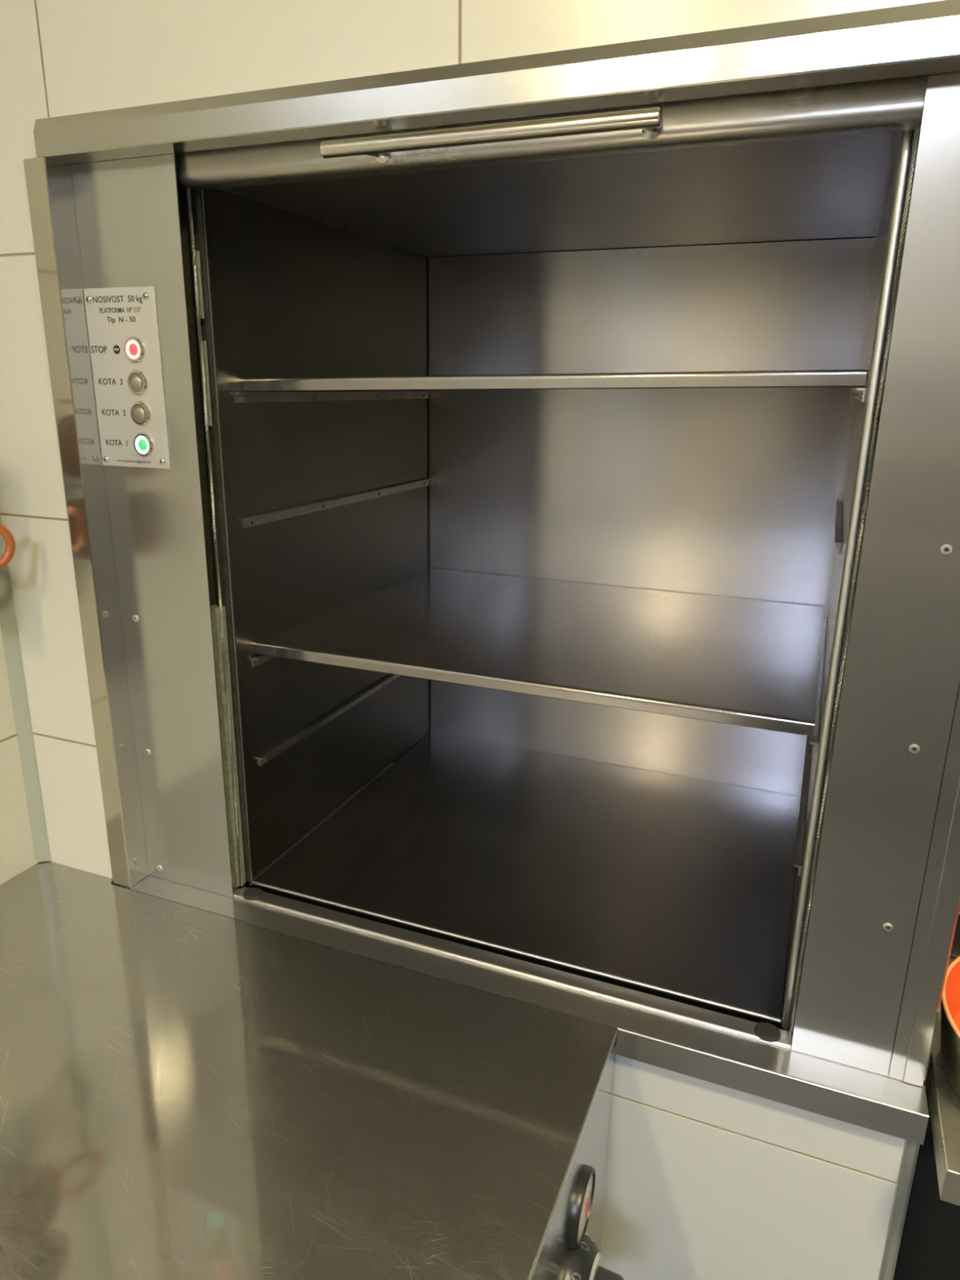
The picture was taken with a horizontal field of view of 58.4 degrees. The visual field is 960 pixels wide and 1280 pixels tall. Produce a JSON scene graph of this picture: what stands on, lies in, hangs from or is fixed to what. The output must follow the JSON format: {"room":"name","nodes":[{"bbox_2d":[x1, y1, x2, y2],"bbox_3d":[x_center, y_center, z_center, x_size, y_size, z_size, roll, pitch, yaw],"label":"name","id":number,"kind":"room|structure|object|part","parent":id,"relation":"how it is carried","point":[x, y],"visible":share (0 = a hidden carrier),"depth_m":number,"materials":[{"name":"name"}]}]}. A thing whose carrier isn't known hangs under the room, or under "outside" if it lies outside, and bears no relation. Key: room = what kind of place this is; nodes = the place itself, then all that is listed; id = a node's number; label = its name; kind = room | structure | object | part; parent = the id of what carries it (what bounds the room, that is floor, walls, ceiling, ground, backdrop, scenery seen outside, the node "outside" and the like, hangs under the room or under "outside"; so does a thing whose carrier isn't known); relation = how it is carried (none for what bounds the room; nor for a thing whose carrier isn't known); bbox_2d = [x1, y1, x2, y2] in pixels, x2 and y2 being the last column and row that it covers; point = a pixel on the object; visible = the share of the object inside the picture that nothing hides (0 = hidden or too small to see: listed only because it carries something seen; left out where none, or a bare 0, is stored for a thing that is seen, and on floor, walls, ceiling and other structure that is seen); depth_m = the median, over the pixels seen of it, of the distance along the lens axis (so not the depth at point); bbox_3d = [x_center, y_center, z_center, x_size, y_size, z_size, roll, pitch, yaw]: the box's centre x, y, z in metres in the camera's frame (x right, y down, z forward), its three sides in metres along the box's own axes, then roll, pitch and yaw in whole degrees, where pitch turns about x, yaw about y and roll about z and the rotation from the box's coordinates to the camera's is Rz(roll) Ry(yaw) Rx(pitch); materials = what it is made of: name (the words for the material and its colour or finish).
{"room":"commercial kitchen","nodes":[
{"label":"commercial kitchen","id":0,"kind":"room"},
{"bbox_2d":[0,625,39,884],"bbox_3d":[-1.110,0.240,-0.319,0.100,2.620,3.100,7,18,21],"label":"wall","id":1,"kind":"structure","parent":0,"point":[17,852],"depth_m":1.00,"materials":[{"name":"tile"}]},
{"bbox_2d":[0,523,15,568],"bbox_3d":[-0.533,-0.084,0.839,0.062,0.094,0.132,10,19,29],"label":"scissors","id":2,"kind":"object","parent":1,"relation":"hanging from","point":[10,549],"visible":1,"depth_m":0.87,"materials":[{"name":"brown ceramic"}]},
{"bbox_2d":[186,187,243,885],"bbox_3d":[-0.271,-0.145,0.868,0.004,0.898,0.004,7,18,21],"label":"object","id":3,"kind":"object","parent":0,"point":[191,227],"visible":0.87,"depth_m":0.87,"materials":[{"name":"silver metal"}]},
{"bbox_2d":[0,0,959,1279],"bbox_3d":[1.127,-0.034,0.703,3.254,2.620,0.782,7,18,21],"label":"wall","id":4,"kind":"structure","parent":0,"point":[705,1180],"depth_m":0.78,"materials":[{"name":"tile"}]},
{"bbox_2d":[0,512,51,862],"bbox_3d":[-0.518,-0.554,0.798,0.013,1.718,0.010,7,18,21],"label":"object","id":5,"kind":"structure","parent":4,"relation":"attached to","point":[8,624],"depth_m":0.99,"materials":[{"name":"grey metal"}]},
{"bbox_2d":[83,286,170,469],"bbox_3d":[-0.346,-0.255,0.841,0.086,0.168,0.005,7,18,21],"label":"control plate","id":6,"kind":"object","parent":4,"relation":"attached to","point":[122,324],"visible":1,"depth_m":0.84,"materials":[{"name":"grey metal"}]},
{"bbox_2d":[127,340,140,359],"bbox_3d":[-0.333,-0.280,0.827,0.017,0.017,0.001,7,18,21],"label":"button","id":7,"kind":"object","parent":6,"relation":"on","point":[133,346],"depth_m":0.83,"materials":[{"name":"red plastic"}]},
{"bbox_2d":[130,373,143,391],"bbox_3d":[-0.334,-0.251,0.836,0.017,0.017,0.001,7,18,21],"label":"button","id":8,"kind":"object","parent":6,"relation":"on","point":[136,379],"depth_m":0.83,"materials":[{"name":"grey metal"}]},
{"bbox_2d":[133,404,146,422],"bbox_3d":[-0.334,-0.222,0.844,0.017,0.017,0.001,7,18,21],"label":"button","id":9,"kind":"object","parent":6,"relation":"on","point":[139,411],"depth_m":0.84,"materials":[{"name":"grey metal"}]},
{"bbox_2d":[136,435,149,453],"bbox_3d":[-0.334,-0.194,0.853,0.017,0.017,0.001,7,18,21],"label":"button","id":10,"kind":"object","parent":6,"relation":"on","point":[142,442],"depth_m":0.85,"materials":[{"name":"green plastic"}]},
{"bbox_2d":[175,152,251,887],"bbox_3d":[-0.276,-0.171,0.868,0.022,0.948,0.018,7,18,21],"label":"guide","id":11,"kind":"object","parent":4,"relation":"attached to","point":[196,195],"visible":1,"depth_m":0.89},
{"bbox_2d":[23,0,959,1086],"bbox_3d":[-0.004,-0.045,0.745,0.904,0.786,0.032,7,18,21],"label":"frame","id":12,"kind":"object","parent":4,"relation":"attached to","point":[901,677],"visible":1,"depth_m":0.70,"materials":[{"name":"metal"}]},
{"bbox_3d":[-0.332,-0.076,0.891,0.121,0.755,0.002,7,18,21],"label":"column panel","id":13,"kind":"part","parent":12,"relation":"part of","materials":[{"name":"metal"}]},
{"bbox_3d":[0.317,0.006,0.642,0.078,0.755,0.002,7,18,21],"label":"column panel","id":14,"kind":"part","parent":12,"relation":"part of","materials":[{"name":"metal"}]},
{"bbox_2d":[129,875,928,1145],"bbox_3d":[-0.011,0.344,0.870,0.828,0.029,0.052,7,18,21],"label":"sill ledge","id":15,"kind":"object","parent":4,"relation":"attached to","point":[873,1101],"visible":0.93,"depth_m":0.78,"materials":[{"name":"metal"}]},
{"bbox_2d":[233,886,791,1048],"bbox_3d":[0.001,0.322,0.877,0.599,0.007,0.023,7,18,21],"label":"threshold","id":16,"kind":"object","parent":15,"relation":"on","point":[765,1032],"visible":1,"depth_m":0.86,"materials":[{"name":"metal"}]},
{"bbox_2d":[176,74,932,190],"bbox_3d":[0.006,-0.452,0.633,0.609,0.168,0.073,7,18,21],"label":"sliding door","id":17,"kind":"structure","parent":4,"relation":"in","point":[890,104],"depth_m":0.62,"materials":[{"name":"metal"}]},
{"bbox_3d":[-0.087,-0.391,0.682,0.015,0.016,0.041,7,18,21],"label":"post","id":18,"kind":"part","parent":17,"relation":"part of","materials":[{"name":"silver metal"}]},
{"bbox_3d":[-0.001,-0.368,0.626,0.264,0.012,0.012,7,18,21],"label":"handle","id":19,"kind":"part","parent":17,"relation":"part of","materials":[{"name":"metal"}]},
{"bbox_3d":[0.117,-0.364,0.604,0.015,0.016,0.041,7,18,21],"label":"post","id":20,"kind":"part","parent":17,"relation":"part of","materials":[{"name":"silver metal"}]},
{"bbox_2d":[201,129,915,1029],"bbox_3d":[0.106,-0.095,1.030,0.614,0.777,0.502,7,18,21],"label":"cabin","id":21,"kind":"object","parent":4,"relation":"attached to","point":[660,852],"visible":0.91,"depth_m":1.12,"materials":[{"name":"metal"}]},
{"bbox_3d":[-0.167,-0.034,1.179,0.006,0.010,0.464,7,18,21],"label":"shelf rail","id":22,"kind":"part","parent":21,"relation":"part of","materials":[{"name":"metal"}]},
{"bbox_3d":[-0.174,-0.136,1.138,0.002,0.746,0.493,7,18,21],"label":"panel","id":23,"kind":"part","parent":21,"relation":"part of","materials":[{"name":"metal"}]},
{"bbox_3d":[-0.169,0.083,1.214,0.006,0.010,0.464,7,18,21],"label":"shelf rail","id":24,"kind":"part","parent":21,"relation":"part of","materials":[{"name":"metal"}]},
{"bbox_3d":[-0.164,-0.311,1.096,0.006,0.010,0.464,7,18,21],"label":"shelf rail","id":25,"kind":"part","parent":21,"relation":"part of","materials":[{"name":"metal"}]},
{"bbox_3d":[-0.165,-0.186,1.133,0.006,0.010,0.464,7,18,21],"label":"shelf rail","id":26,"kind":"part","parent":21,"relation":"part of","materials":[{"name":"metal"}]},
{"bbox_3d":[0.099,0.259,1.137,0.598,0.003,0.496,7,18,21],"label":"floor panel","id":27,"kind":"part","parent":21,"relation":"part of","materials":[{"name":"metal"}]},
{"bbox_2d":[256,568,824,736],"bbox_3d":[0.107,-0.014,1.073,0.594,0.014,0.456,7,18,21],"label":"shelf","id":28,"kind":"object","parent":21,"relation":"attached to","point":[755,664],"visible":1,"depth_m":0.98,"materials":[{"name":"metal"}]},
{"bbox_2d":[243,368,866,391],"bbox_3d":[0.114,-0.296,0.992,0.598,0.026,0.449,7,18,21],"label":"shelf","id":29,"kind":"object","parent":21,"relation":"attached to","point":[802,378],"visible":1,"depth_m":0.77,"materials":[{"name":"metal"}]},
{"bbox_3d":[0.109,-0.459,0.924,0.600,0.002,0.495,7,18,21],"label":"ceiling panel","id":30,"kind":"part","parent":21,"relation":"part of","materials":[{"name":"metal"}]},
{"bbox_3d":[0.197,-0.160,1.254,0.603,0.777,0.002,7,18,21],"label":"panel","id":31,"kind":"part","parent":21,"relation":"part of","materials":[{"name":"metal"}]},
{"bbox_3d":[0.381,0.153,1.003,0.006,0.010,0.464,7,18,21],"label":"shelf rail","id":32,"kind":"part","parent":21,"relation":"part of","materials":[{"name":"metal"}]},
{"bbox_3d":[0.382,0.036,0.968,0.006,0.010,0.464,7,18,21],"label":"shelf rail","id":33,"kind":"part","parent":21,"relation":"part of","materials":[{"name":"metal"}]},
{"bbox_3d":[0.408,-0.132,0.978,0.006,0.010,0.340,7,18,21],"label":"shelf rail","id":34,"kind":"part","parent":21,"relation":"part of","materials":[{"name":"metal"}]},
{"bbox_3d":[0.383,-0.065,0.924,0.002,0.746,0.493,7,18,21],"label":"panel","id":35,"kind":"part","parent":21,"relation":"part of","materials":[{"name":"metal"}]},
{"bbox_3d":[0.386,-0.253,0.882,0.006,0.010,0.464,7,18,21],"label":"shelf rail","id":36,"kind":"part","parent":21,"relation":"part of","materials":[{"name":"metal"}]},
{"bbox_2d":[793,72,948,1028],"bbox_3d":[0.297,-0.098,0.646,0.012,0.948,0.021,7,18,21],"label":"guide","id":37,"kind":"object","parent":4,"relation":"attached to","point":[944,73],"visible":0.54,"depth_m":0.66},
{"bbox_2d":[880,1140,919,1279],"bbox_3d":[0.379,0.812,0.891,0.010,0.868,0.125,7,18,21],"label":"trim","id":38,"kind":"structure","parent":4,"relation":"attached to","point":[912,1148],"depth_m":0.73,"materials":[{"name":"grey metal"}]},
{"bbox_2d":[789,125,920,1031],"bbox_3d":[0.289,-0.074,0.653,0.004,0.898,0.004,7,18,21],"label":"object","id":39,"kind":"object","parent":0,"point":[916,135],"visible":0.94,"depth_m":0.65,"materials":[{"name":"silver metal"}]},
{"bbox_3d":[0.653,1.576,0.003,3.454,0.080,4.500,7,18,21],"label":"floor","id":40,"kind":"structure","parent":0,"visible":0},
{"bbox_2d":[0,861,624,1279],"bbox_3d":[-0.362,0.865,0.631,0.757,0.900,0.928,7,18,21],"label":"countertop","id":41,"kind":"structure","parent":40,"relation":"on","point":[187,1092],"depth_m":0.70,"materials":[{"name":"metal"}]},
{"bbox_3d":[-0.052,0.878,0.504,0.004,0.834,0.905,7,18,21],"label":"panel","id":42,"kind":"part","parent":41,"relation":"part of","materials":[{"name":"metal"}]},
{"bbox_3d":[0.082,0.535,0.708,0.019,0.080,0.080,7,18,21],"label":"control knob","id":43,"kind":"part","parent":41,"relation":"part of","materials":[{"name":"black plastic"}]},
{"bbox_2d":[893,1080,959,1279],"bbox_3d":[0.974,0.794,0.985,0.982,0.865,0.525,7,18,21],"label":"base cabinet","id":44,"kind":"object","parent":40,"relation":"on","point":[929,1249],"visible":0.02,"depth_m":0.85,"materials":[{"name":"black"}]},
{"bbox_2d":[925,956,959,1205],"bbox_3d":[0.953,0.800,0.906,1.025,0.900,0.703,7,18,21],"label":"countertop","id":45,"kind":"structure","parent":40,"relation":"on","point":[944,1104],"depth_m":0.70,"materials":[{"name":"metal"}]},
{"bbox_2d":[941,955,959,1102],"bbox_3d":[0.509,0.351,0.694,0.254,0.069,0.254,7,18,21],"label":"mixing bowl","id":46,"kind":"object","parent":45,"relation":"on","point":[950,1000],"visible":0.87,"depth_m":0.72,"materials":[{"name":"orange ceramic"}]},
{"bbox_2d":[950,907,959,957],"bbox_3d":[0.638,0.282,0.957,0.248,0.054,0.260,7,18,21],"label":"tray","id":47,"kind":"object","parent":45,"relation":"on","point":[955,950],"visible":0.02,"depth_m":0.88,"materials":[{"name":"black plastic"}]}
]}

